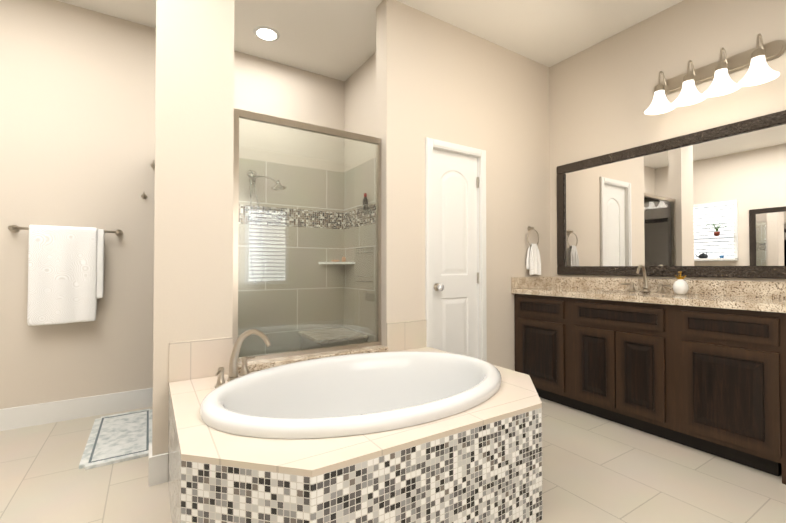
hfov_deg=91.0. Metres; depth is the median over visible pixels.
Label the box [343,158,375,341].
wall tile
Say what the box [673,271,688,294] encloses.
soap dispenser
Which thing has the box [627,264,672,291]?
faucet
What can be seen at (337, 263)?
shower shelf
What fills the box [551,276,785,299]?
backsplash
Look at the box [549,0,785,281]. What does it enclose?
wall
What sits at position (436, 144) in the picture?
door frame
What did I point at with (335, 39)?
ceiling
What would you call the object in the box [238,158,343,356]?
tiled wall
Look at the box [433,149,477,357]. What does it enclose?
closet door
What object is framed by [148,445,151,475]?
baseboard
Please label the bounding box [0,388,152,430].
baseboard
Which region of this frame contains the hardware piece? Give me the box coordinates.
[434,177,478,290]
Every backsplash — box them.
[511,276,550,287]
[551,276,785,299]
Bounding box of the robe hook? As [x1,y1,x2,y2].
[141,160,154,198]
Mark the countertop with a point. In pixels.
(690, 299)
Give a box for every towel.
[27,225,97,325]
[96,229,103,298]
[526,244,540,274]
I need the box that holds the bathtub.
[200,351,501,438]
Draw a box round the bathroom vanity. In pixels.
[511,292,785,484]
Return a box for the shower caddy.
[356,193,372,281]
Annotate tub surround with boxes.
[168,329,542,522]
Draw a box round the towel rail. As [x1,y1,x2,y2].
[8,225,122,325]
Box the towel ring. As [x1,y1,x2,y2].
[526,226,540,274]
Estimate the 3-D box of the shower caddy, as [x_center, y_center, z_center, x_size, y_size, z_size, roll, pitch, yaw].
[-0.258,-0.217,3.519,0.076,0.804,0.184,1,-1,-32]
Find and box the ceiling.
[57,0,682,80]
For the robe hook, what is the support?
attached to the wall at (77, 116)
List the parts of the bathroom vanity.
drawer, door, door, drawer, door, drawer, door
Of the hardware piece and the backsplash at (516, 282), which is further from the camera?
the backsplash at (516, 282)
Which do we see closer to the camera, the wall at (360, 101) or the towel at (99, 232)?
the towel at (99, 232)
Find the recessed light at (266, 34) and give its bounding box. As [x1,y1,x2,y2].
[253,26,279,40]
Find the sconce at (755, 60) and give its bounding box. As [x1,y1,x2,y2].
[644,34,785,114]
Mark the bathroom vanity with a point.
(700, 365)
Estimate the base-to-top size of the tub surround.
0.784 m
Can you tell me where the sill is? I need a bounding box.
[238,345,387,372]
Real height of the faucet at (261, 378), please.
0.273 m
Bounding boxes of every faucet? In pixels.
[215,329,270,387]
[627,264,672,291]
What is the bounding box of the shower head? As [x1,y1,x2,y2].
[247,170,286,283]
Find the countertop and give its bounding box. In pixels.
[511,288,785,311]
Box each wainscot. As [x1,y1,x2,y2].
[169,337,232,381]
[387,320,425,351]
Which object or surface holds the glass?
on the sill
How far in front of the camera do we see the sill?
2.40 m
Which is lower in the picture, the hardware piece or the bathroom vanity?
the bathroom vanity
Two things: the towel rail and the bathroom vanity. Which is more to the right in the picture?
the bathroom vanity
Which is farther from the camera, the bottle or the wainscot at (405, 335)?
the bottle
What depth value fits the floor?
2.00 m
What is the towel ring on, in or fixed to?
attached to the wall at (193, 196)
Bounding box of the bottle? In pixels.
[363,193,367,209]
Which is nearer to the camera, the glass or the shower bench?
the glass
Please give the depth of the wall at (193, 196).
2.80 m
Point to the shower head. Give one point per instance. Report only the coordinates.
(253, 177)
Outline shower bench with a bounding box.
[298,328,367,349]
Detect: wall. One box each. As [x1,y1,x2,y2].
[0,0,344,408]
[152,0,549,455]
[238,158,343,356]
[344,52,375,171]
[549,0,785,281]
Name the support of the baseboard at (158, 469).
attached to the wall at (193, 196)
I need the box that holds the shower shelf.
[319,262,354,263]
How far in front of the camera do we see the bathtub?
2.08 m
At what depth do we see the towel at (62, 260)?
2.72 m
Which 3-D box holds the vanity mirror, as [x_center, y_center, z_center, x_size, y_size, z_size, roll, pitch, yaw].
[2.147,-0.400,2.705,0.028,1.020,2.230,1,-1,-32]
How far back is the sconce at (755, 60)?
2.55 m
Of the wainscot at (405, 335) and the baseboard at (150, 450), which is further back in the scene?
the wainscot at (405, 335)
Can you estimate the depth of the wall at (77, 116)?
2.91 m
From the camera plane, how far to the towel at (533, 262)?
3.50 m
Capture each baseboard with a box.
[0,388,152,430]
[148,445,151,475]
[148,453,167,486]
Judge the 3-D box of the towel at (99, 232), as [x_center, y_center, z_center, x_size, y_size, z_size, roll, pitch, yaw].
[-2.317,0.019,2.775,0.391,0.520,0.049,1,-1,-32]
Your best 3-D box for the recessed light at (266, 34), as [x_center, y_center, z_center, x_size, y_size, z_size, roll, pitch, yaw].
[-1.048,-1.889,3.210,0.210,0.008,0.210,1,-1,-32]
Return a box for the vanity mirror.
[557,110,785,278]
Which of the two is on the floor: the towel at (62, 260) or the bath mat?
the bath mat
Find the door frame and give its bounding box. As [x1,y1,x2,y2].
[425,137,486,360]
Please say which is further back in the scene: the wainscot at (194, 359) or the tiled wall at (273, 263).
the tiled wall at (273, 263)
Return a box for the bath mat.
[79,409,151,469]
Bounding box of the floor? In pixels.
[0,397,785,522]
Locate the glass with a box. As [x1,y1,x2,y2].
[232,108,380,361]

